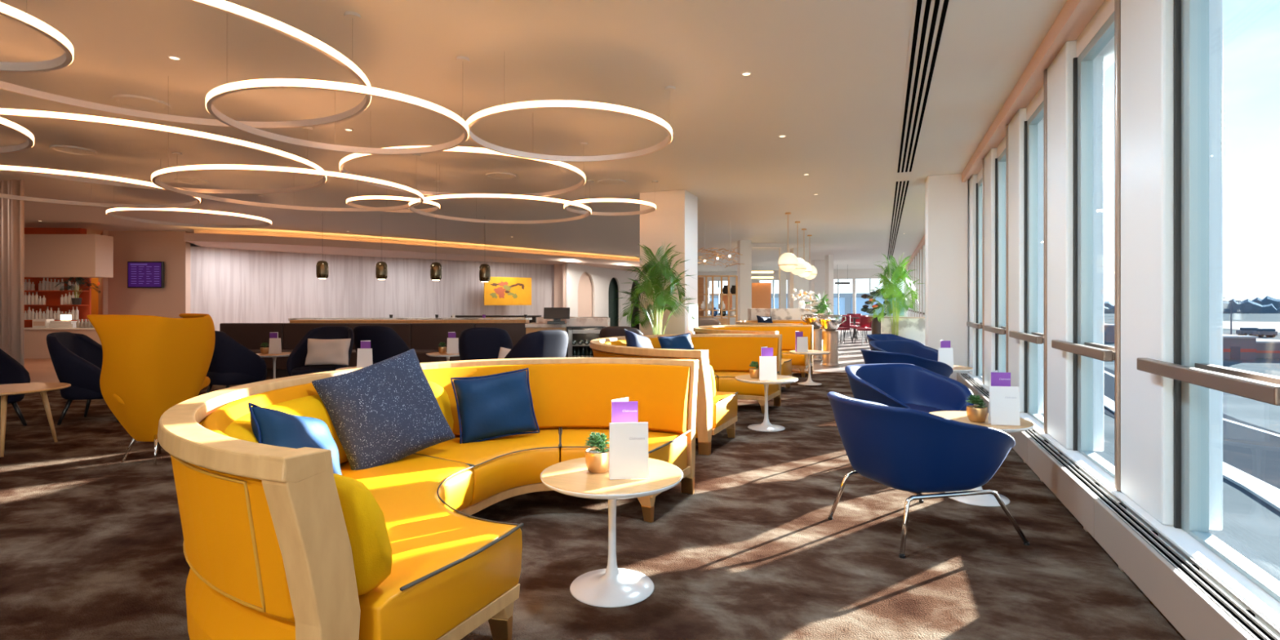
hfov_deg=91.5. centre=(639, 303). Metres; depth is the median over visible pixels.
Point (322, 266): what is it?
pendant lamp
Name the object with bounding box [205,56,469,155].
ring light
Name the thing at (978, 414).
pot
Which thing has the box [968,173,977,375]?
trim
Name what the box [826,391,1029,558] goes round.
tub chair
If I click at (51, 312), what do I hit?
bottle
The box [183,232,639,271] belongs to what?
ceiling
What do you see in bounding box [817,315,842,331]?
bowl
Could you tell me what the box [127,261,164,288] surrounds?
wall display
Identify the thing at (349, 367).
pedestal table
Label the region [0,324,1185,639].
floor
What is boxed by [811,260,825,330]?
wall pier
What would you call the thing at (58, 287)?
bottle
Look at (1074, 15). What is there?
trim
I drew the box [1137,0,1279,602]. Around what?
window
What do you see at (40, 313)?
bottle
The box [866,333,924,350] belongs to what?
tub chair
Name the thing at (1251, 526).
ground
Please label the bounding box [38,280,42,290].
bottle
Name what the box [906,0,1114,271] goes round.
trim
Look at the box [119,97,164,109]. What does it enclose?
grille
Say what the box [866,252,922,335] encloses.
potted palm
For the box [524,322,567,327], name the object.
countertop
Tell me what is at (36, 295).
bottle
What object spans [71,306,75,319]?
bottle
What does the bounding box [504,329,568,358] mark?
lounge chair
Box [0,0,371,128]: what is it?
ring light
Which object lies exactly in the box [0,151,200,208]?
ring light
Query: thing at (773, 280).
window
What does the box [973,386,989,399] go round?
grille
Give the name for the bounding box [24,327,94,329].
countertop
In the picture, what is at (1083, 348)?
window
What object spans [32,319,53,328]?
gift box
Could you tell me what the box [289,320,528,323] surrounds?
countertop
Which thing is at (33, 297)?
bottle
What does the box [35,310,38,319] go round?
bottle
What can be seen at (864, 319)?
dining chair
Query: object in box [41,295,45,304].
bottle
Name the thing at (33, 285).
bottle
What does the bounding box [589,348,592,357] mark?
wine bottle
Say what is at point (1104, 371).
lane line
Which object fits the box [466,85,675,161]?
ring light
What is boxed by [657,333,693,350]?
cushion
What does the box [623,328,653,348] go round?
cushion
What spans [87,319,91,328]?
glass jar
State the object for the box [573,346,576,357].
wine bottle
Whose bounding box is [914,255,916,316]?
trim
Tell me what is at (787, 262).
globe pendant
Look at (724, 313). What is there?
vase
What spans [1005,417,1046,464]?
heater
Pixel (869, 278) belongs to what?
window
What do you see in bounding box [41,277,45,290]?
bottle
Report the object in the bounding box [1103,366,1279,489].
road
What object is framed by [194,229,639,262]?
light
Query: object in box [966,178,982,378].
window
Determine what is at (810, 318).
bowl
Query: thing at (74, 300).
pot
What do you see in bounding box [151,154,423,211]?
ring light
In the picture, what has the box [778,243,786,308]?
wall pier
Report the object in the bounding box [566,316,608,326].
countertop
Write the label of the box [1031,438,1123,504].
grille
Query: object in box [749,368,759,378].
pot
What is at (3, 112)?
ring light
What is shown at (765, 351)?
leaflet
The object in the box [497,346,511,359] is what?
cushion
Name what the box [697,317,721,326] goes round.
lounge chair
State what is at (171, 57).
recessed light
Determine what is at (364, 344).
leaflet
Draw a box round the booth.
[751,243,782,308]
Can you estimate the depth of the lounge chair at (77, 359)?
6.45 m
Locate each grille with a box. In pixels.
[54,147,91,154]
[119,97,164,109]
[178,179,204,183]
[488,173,512,177]
[600,180,622,184]
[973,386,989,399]
[1019,417,1046,440]
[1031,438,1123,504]
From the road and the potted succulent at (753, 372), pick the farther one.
the road
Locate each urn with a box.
[800,299,826,360]
[814,315,846,365]
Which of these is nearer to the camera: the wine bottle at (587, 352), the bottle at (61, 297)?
the wine bottle at (587, 352)
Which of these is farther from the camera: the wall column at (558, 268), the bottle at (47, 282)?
the wall column at (558, 268)
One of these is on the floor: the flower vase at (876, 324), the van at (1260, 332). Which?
the flower vase at (876, 324)
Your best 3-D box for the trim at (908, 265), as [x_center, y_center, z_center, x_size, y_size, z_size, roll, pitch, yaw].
[12.844,-0.405,29.566,0.235,2.810,0.580,0,0,21]
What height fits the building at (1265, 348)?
2.900 m
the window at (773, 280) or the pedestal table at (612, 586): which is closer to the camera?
the pedestal table at (612, 586)
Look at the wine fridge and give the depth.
9.43 m
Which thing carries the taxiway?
on the ground
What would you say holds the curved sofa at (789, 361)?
on the floor
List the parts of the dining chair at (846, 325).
seat, backrest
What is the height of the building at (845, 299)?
10.800 m
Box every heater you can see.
[956,373,982,391]
[971,386,989,413]
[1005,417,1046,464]
[1027,437,1123,537]
[1094,499,1279,639]
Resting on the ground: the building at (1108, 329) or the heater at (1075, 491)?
the building at (1108, 329)
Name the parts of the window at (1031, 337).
guard rail, frame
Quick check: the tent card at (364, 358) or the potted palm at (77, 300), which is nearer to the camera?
the tent card at (364, 358)
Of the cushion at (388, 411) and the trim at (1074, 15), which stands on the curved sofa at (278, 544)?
the cushion at (388, 411)
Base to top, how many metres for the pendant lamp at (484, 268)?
1.379 m
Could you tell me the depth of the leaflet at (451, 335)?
9.42 m
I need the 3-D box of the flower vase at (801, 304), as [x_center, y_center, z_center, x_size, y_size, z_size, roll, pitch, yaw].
[3.952,-0.134,15.197,0.558,0.488,0.368,0,0,0]
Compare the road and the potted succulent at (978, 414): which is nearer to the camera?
the potted succulent at (978, 414)
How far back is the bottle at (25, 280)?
15.09 m
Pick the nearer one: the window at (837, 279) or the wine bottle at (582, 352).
the wine bottle at (582, 352)
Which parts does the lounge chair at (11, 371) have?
seat, leg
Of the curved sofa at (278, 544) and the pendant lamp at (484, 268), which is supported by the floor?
the curved sofa at (278, 544)
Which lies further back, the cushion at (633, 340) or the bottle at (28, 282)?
the bottle at (28, 282)
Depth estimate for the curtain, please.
9.40 m
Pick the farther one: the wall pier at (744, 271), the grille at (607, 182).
the wall pier at (744, 271)
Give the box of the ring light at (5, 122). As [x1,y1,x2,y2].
[0,116,34,153]
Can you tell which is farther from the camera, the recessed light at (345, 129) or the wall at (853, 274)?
the wall at (853, 274)
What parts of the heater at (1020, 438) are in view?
casing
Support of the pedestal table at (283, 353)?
on the floor
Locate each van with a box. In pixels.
[1235,327,1257,335]
[1252,328,1277,337]
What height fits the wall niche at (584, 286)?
2.800 m
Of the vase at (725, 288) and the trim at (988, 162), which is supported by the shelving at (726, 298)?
the vase at (725, 288)
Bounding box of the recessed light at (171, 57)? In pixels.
[167,55,182,60]
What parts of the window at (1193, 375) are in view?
guard rail, frame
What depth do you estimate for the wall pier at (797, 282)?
21.00 m
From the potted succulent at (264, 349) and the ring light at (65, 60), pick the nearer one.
the ring light at (65, 60)
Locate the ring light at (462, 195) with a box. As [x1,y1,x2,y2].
[408,163,593,223]
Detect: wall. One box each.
[24,227,86,327]
[91,277,97,314]
[107,231,191,318]
[190,245,554,331]
[566,263,639,329]
[631,268,907,326]
[880,316,924,345]
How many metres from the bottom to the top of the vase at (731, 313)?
0.240 m
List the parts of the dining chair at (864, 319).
seat, backrest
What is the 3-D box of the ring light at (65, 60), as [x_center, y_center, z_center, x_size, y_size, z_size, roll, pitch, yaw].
[-3.841,-1.672,3.206,1.380,0.456,1.380,0,0,21]
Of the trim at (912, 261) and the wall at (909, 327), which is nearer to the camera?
the wall at (909, 327)
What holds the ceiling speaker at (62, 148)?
attached to the ceiling at (828, 77)
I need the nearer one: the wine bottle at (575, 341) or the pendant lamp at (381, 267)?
the wine bottle at (575, 341)
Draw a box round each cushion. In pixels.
[223,380,453,595]
[248,402,342,475]
[305,338,351,365]
[311,348,454,470]
[450,368,539,444]
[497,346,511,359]
[620,344,715,397]
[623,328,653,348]
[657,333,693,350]
[756,315,773,323]
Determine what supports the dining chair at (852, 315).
on the floor
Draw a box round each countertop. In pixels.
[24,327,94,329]
[288,317,532,320]
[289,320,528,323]
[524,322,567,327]
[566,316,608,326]
[747,308,815,319]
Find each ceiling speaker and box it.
[48,145,97,155]
[111,94,171,111]
[173,177,208,184]
[485,172,515,179]
[597,178,626,185]
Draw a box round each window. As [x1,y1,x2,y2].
[708,280,727,315]
[773,280,773,308]
[833,279,841,315]
[864,278,873,315]
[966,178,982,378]
[983,148,1005,372]
[1008,101,1043,424]
[1051,11,1114,477]
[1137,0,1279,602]
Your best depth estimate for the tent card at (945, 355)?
7.19 m
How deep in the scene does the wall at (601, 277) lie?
26.14 m
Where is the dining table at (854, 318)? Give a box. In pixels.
[850,317,859,337]
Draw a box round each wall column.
[554,263,563,307]
[640,189,697,334]
[924,173,968,380]
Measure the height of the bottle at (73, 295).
0.312 m
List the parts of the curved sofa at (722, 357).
panel, rail, post, seat, seat, leg, seat, leg, post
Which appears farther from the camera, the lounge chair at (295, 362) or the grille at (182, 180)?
the grille at (182, 180)
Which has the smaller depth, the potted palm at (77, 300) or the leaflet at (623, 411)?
the leaflet at (623, 411)
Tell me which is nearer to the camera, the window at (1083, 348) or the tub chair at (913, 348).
the window at (1083, 348)
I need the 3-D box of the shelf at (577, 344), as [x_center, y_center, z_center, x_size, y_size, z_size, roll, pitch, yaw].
[-0.801,0.624,9.540,0.525,0.012,0.420,0,0,0]
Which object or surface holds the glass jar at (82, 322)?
on the bar counter at (35, 339)
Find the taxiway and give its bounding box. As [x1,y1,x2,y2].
[1222,321,1279,332]
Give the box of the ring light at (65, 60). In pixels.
[0,0,73,72]
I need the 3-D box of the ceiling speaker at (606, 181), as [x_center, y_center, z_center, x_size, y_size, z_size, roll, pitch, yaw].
[-0.435,-1.890,9.686,0.440,0.020,0.440,0,0,21]
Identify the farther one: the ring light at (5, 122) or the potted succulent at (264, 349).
the potted succulent at (264, 349)
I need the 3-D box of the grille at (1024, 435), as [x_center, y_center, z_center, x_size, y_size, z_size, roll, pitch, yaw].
[3.259,1.024,5.386,0.108,0.043,1.572,0,0,21]
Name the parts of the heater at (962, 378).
casing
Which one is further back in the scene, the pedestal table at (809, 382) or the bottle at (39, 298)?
the bottle at (39, 298)
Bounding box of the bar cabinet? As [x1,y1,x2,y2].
[524,316,609,357]
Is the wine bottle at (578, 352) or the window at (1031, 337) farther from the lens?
the wine bottle at (578, 352)
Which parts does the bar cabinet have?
drawer, panel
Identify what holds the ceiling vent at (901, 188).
in the ceiling at (828, 77)
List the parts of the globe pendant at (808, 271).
globe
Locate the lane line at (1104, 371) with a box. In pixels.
[1103,370,1279,437]
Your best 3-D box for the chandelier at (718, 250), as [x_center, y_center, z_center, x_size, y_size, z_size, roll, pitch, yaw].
[1.780,-1.374,14.497,1.231,1.052,0.569,0,0,0]
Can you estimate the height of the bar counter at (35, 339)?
0.700 m
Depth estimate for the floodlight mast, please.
189.86 m
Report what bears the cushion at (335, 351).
on the lounge chair at (295, 362)
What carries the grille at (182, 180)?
attached to the ceiling speaker at (185, 180)
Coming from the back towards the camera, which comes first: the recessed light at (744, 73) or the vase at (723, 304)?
the vase at (723, 304)
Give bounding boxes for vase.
[701,301,707,310]
[707,301,714,310]
[710,307,717,315]
[718,301,725,310]
[719,309,726,315]
[722,285,727,293]
[729,307,735,315]
[730,285,735,293]
[790,288,814,308]
[860,288,893,333]
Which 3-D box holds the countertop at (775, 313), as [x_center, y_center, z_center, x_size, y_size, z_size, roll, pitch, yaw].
[3.442,0.680,15.250,1.538,1.140,0.500,0,0,0]
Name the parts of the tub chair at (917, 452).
leg frame, leg frame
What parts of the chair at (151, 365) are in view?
arm, leg, leg, leg, arm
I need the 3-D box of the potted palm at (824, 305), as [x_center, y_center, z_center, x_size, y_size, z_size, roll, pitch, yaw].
[4.877,0.442,17.048,0.902,1.615,0.962,0,0,30]
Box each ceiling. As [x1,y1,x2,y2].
[0,0,1066,271]
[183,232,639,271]
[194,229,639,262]
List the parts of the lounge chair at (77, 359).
leg, seat, leg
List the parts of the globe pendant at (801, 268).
globe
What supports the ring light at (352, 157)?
hanging from the ceiling at (828, 77)
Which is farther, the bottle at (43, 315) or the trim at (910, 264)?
the trim at (910, 264)
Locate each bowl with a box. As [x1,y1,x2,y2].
[804,314,826,328]
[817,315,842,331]
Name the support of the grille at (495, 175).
attached to the ceiling speaker at (499, 175)
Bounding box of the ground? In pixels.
[1038,313,1279,582]
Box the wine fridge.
[567,326,605,357]
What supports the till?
on the countertop
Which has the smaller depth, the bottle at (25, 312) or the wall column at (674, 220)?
the wall column at (674, 220)
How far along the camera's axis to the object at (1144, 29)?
2.91 m
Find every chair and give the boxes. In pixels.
[0,348,31,426]
[46,331,119,425]
[86,313,215,466]
[205,330,266,393]
[286,325,354,376]
[352,324,409,364]
[458,327,513,360]
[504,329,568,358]
[599,326,644,338]
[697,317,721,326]
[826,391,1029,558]
[836,315,853,343]
[842,315,857,339]
[844,363,973,413]
[846,313,862,335]
[851,315,867,341]
[853,315,872,344]
[860,348,953,377]
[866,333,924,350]
[869,340,937,360]
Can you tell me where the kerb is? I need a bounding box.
[1103,395,1279,511]
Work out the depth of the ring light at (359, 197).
9.32 m
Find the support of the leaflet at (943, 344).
on the pedestal table at (956, 368)
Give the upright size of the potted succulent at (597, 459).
0.169 m
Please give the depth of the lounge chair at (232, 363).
7.63 m
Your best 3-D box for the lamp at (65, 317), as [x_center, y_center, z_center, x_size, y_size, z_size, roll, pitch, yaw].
[-13.292,0.400,14.450,0.160,0.300,0.100,0,0,0]
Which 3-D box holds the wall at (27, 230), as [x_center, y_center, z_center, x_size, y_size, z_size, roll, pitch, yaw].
[-15.496,-0.325,15.600,2.986,3.150,0.200,0,0,-4]
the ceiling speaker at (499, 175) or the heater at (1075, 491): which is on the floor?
the heater at (1075, 491)
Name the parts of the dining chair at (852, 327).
seat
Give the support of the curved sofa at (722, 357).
on the floor
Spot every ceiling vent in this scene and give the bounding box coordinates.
[886,179,911,260]
[895,0,953,173]
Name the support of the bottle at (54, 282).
on the shelving at (52, 297)
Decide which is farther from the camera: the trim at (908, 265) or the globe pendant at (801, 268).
the trim at (908, 265)
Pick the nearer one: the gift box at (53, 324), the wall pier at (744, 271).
the gift box at (53, 324)
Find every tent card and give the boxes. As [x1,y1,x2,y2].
[268,337,281,354]
[356,348,373,368]
[446,337,458,353]
[608,422,648,479]
[759,355,777,380]
[796,337,808,351]
[937,347,953,368]
[987,386,1020,425]
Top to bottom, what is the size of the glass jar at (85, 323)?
0.200 m
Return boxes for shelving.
[24,277,91,327]
[697,275,737,324]
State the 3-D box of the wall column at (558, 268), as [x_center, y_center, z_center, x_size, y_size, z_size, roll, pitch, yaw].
[-3.068,-0.150,24.123,0.402,2.800,0.325,0,0,21]
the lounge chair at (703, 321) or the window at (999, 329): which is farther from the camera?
the lounge chair at (703, 321)
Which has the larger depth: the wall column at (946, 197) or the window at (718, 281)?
the window at (718, 281)
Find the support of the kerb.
on the ground
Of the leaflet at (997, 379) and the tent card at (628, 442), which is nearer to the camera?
the tent card at (628, 442)
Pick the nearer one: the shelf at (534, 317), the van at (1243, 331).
the shelf at (534, 317)
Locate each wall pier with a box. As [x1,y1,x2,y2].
[737,240,751,320]
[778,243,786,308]
[790,247,808,308]
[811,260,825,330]
[825,254,833,315]
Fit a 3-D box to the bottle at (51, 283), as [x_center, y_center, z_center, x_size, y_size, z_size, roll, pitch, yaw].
[-14.246,-0.465,15.100,0.068,0.277,0.068,0,0,21]
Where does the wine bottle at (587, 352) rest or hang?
in the wine fridge
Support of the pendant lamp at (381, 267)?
hanging from the ceiling at (828, 77)
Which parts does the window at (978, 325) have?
guard rail, frame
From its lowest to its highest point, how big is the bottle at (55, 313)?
0.218 m
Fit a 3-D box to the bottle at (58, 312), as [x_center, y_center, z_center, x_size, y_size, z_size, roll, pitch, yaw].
[-14.069,0.238,15.100,0.068,0.292,0.068,0,0,21]
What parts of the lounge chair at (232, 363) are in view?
leg, seat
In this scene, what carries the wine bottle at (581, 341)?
on the wine fridge
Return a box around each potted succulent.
[260,342,269,354]
[438,342,446,353]
[584,431,608,473]
[749,360,759,378]
[966,394,987,422]
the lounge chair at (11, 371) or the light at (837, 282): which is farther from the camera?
the light at (837, 282)
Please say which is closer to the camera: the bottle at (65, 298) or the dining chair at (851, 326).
the bottle at (65, 298)
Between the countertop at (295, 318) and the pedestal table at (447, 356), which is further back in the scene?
the countertop at (295, 318)
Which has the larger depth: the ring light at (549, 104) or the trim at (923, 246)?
the trim at (923, 246)
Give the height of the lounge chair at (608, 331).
0.956 m
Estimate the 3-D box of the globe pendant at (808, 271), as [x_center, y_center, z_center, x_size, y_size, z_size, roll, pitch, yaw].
[4.153,-1.285,15.800,0.408,1.230,0.408,0,0,21]
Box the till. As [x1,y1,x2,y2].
[543,307,569,324]
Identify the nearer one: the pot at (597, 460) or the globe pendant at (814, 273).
the pot at (597, 460)
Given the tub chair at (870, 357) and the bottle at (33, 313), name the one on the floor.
the tub chair at (870, 357)
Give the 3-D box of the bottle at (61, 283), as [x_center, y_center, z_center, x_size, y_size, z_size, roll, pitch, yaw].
[-13.981,-0.467,15.100,0.068,0.281,0.068,0,0,21]
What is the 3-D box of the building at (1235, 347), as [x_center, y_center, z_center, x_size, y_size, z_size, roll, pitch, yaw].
[98.168,7.300,109.942,9.900,3.900,12.400,0,0,8]
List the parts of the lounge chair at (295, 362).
seat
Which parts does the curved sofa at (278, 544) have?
panel, post, rail, seat, seat, leg, seat, leg, post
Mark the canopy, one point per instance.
(46, 255)
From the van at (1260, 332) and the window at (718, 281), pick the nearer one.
the window at (718, 281)
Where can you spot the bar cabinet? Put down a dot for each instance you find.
(541, 324)
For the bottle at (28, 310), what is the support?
on the shelving at (52, 297)
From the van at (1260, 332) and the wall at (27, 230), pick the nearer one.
the wall at (27, 230)
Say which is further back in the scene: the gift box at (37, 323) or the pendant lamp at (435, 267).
the gift box at (37, 323)
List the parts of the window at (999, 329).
guard rail, frame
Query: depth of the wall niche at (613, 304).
28.04 m
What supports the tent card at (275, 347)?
on the pedestal table at (283, 353)
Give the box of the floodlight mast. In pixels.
[1222,300,1240,334]
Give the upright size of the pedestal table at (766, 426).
0.508 m
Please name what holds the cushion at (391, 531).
on the curved sofa at (278, 544)
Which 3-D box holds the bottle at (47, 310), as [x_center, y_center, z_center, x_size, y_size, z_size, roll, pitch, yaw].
[-14.335,0.225,15.100,0.068,0.319,0.068,0,0,21]
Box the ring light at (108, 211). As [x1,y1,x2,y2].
[106,195,271,228]
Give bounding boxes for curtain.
[0,179,24,366]
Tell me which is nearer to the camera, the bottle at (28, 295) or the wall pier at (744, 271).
the bottle at (28, 295)
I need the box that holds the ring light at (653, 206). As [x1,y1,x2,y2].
[564,180,657,215]
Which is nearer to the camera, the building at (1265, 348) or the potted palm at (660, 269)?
the potted palm at (660, 269)
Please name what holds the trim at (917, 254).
attached to the wall
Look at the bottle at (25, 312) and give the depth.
15.09 m
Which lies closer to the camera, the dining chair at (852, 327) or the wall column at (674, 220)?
the wall column at (674, 220)
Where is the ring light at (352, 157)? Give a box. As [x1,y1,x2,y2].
[339,142,587,199]
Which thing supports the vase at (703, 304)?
on the shelving at (726, 298)
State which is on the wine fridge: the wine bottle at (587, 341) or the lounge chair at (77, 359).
the wine bottle at (587, 341)
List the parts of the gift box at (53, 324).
box lid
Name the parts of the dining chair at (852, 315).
backrest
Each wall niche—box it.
[563,263,592,316]
[608,277,618,326]
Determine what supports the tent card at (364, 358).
on the pedestal table at (349, 367)
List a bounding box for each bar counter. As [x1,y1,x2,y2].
[24,327,101,358]
[219,323,526,377]
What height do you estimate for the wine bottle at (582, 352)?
0.225 m
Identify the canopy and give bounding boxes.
[24,234,113,277]
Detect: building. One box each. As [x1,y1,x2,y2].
[709,293,904,315]
[1103,323,1114,342]
[1222,333,1258,359]
[1256,337,1279,358]
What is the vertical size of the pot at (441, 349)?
0.092 m
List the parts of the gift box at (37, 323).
box lid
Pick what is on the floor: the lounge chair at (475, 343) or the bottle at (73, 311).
the lounge chair at (475, 343)
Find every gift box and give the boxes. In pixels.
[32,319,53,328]
[48,320,76,328]
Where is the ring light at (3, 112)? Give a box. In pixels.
[0,107,326,193]
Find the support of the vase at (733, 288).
on the shelving at (726, 298)
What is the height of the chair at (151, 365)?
1.174 m
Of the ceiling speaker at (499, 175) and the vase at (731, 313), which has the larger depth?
the vase at (731, 313)
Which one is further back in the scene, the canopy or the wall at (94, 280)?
the wall at (94, 280)
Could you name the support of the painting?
attached to the wall at (229, 286)
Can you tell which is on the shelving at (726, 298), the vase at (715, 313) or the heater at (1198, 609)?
the vase at (715, 313)
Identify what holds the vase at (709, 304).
on the shelving at (726, 298)
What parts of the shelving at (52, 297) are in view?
shelf, shelf, shelf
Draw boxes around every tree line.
[1103,295,1279,309]
[1103,298,1279,313]
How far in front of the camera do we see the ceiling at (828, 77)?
6.13 m
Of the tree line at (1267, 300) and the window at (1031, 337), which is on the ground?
the tree line at (1267, 300)
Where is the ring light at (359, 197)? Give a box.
[346,180,439,213]
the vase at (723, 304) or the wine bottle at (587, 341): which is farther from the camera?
the vase at (723, 304)
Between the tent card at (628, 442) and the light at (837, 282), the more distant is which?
the light at (837, 282)
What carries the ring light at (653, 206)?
hanging from the ceiling at (828, 77)
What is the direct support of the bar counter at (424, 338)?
on the floor
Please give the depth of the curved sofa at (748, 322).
14.35 m
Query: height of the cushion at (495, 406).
0.432 m
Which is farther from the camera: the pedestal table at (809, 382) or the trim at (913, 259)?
the trim at (913, 259)
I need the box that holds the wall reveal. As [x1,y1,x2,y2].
[97,230,107,314]
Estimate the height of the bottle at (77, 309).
0.320 m
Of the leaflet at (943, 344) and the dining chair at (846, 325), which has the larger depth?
the dining chair at (846, 325)
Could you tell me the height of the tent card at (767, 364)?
0.234 m
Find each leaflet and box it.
[269,332,278,337]
[360,340,370,348]
[448,332,455,337]
[611,396,637,422]
[760,346,773,355]
[795,331,803,351]
[940,339,950,347]
[991,369,1010,386]
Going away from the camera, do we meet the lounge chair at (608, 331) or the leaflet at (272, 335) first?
the lounge chair at (608, 331)
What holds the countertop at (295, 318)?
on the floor
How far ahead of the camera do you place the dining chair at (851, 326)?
21.78 m
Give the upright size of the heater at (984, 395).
0.250 m
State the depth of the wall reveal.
16.19 m
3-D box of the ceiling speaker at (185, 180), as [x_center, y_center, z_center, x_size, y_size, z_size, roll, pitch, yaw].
[-6.909,-1.890,9.623,0.440,0.020,0.440,0,0,21]
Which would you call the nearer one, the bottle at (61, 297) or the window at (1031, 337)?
the window at (1031, 337)
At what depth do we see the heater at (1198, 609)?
2.38 m
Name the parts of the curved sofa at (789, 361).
rail, seat, seat, leg, post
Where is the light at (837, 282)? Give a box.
[835,264,849,284]
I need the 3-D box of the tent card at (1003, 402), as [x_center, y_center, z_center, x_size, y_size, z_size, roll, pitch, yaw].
[2.234,0.623,3.830,0.165,0.234,0.046,0,0,8]
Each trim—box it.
[903,0,1105,270]
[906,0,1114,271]
[907,265,909,316]
[909,263,911,316]
[911,261,912,316]
[912,258,914,316]
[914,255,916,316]
[916,252,919,316]
[919,248,921,316]
[921,244,924,316]
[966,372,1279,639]
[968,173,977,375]
[982,147,996,387]
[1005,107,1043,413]
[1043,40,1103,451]
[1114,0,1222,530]
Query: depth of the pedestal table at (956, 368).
7.15 m
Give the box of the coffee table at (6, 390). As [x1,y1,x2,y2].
[0,382,71,457]
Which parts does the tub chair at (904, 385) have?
seat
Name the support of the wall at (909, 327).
on the floor
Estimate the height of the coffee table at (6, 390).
0.532 m
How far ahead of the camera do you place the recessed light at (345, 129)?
6.80 m
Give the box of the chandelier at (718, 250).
[697,247,744,267]
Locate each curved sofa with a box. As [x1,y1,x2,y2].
[157,357,698,639]
[589,333,782,455]
[693,324,813,387]
[735,320,824,356]
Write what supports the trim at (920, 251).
attached to the wall
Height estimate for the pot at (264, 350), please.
0.092 m
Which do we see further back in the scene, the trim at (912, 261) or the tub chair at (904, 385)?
the trim at (912, 261)
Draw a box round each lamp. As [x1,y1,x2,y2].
[60,315,71,320]
[315,260,328,279]
[375,213,387,279]
[430,262,441,280]
[479,263,490,282]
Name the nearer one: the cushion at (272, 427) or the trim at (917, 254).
the cushion at (272, 427)
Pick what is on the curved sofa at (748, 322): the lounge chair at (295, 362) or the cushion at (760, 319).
the cushion at (760, 319)
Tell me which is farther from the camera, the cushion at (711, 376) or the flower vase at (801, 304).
the flower vase at (801, 304)
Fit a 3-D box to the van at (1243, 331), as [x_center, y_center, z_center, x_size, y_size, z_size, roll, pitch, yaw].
[177.333,8.095,182.000,5.200,2.290,2.040,0,0,1]
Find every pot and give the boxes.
[71,297,82,304]
[260,346,269,354]
[438,346,446,353]
[584,447,608,473]
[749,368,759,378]
[966,405,987,422]
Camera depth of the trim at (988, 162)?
7.38 m
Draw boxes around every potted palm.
[54,276,101,304]
[609,240,701,334]
[810,292,833,315]
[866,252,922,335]
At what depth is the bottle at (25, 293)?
15.09 m
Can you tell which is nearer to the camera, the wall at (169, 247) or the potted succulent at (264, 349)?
the potted succulent at (264, 349)
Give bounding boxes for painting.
[484,276,531,305]
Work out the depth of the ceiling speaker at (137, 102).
5.87 m
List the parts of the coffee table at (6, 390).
leg, leg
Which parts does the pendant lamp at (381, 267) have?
lamp shade, cord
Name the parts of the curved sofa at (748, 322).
rail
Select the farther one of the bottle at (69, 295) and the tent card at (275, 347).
the bottle at (69, 295)
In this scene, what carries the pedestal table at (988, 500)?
on the floor
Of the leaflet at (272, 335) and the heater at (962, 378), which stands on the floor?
the heater at (962, 378)
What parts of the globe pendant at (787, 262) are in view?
globe, stem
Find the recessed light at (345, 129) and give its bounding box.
[344,128,353,131]
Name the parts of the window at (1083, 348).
guard rail, frame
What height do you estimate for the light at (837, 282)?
0.950 m
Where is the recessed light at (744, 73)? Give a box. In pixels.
[741,71,751,75]
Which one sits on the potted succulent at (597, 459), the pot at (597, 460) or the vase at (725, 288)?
the pot at (597, 460)
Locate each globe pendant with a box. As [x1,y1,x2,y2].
[777,212,798,271]
[791,221,806,275]
[798,228,812,277]
[804,235,817,279]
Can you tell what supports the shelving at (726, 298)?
on the floor
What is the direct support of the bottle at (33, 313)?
on the shelving at (52, 297)
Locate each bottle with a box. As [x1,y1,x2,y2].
[24,279,27,290]
[24,292,27,304]
[24,311,27,319]
[27,279,31,290]
[27,292,31,304]
[27,306,31,319]
[31,281,35,290]
[31,292,35,304]
[31,308,35,319]
[35,292,38,304]
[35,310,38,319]
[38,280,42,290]
[38,296,41,304]
[38,308,42,319]
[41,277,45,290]
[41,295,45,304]
[41,311,45,319]
[45,278,49,290]
[45,306,49,319]
[48,279,53,290]
[48,307,53,319]
[53,279,56,290]
[53,311,56,319]
[56,280,60,290]
[56,307,60,319]
[60,279,64,289]
[60,294,63,304]
[63,293,67,304]
[67,292,71,304]
[71,292,75,304]
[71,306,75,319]
[75,306,78,319]
[572,339,577,344]
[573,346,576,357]
[577,339,583,344]
[577,346,580,357]
[581,346,584,357]
[584,339,590,344]
[585,346,588,357]
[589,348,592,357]
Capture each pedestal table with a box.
[256,351,290,378]
[335,366,356,370]
[426,351,459,361]
[540,457,683,607]
[734,374,798,431]
[789,350,830,385]
[929,410,1034,506]
[952,364,973,372]
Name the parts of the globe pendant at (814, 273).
globe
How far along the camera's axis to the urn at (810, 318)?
13.76 m
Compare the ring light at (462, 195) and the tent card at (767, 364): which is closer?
the tent card at (767, 364)
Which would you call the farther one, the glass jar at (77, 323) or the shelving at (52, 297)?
the shelving at (52, 297)
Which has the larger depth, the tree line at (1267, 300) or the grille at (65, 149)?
the tree line at (1267, 300)
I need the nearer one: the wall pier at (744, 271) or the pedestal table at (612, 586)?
the pedestal table at (612, 586)
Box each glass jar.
[75,319,79,328]
[80,319,84,328]
[83,319,87,328]
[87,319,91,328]
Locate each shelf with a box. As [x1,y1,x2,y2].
[451,315,541,323]
[572,343,590,346]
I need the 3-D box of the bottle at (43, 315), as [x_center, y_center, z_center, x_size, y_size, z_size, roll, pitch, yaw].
[-14.423,0.281,15.100,0.068,0.208,0.068,0,0,21]
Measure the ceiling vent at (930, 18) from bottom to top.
0.010 m
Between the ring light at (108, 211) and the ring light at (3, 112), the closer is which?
the ring light at (3, 112)

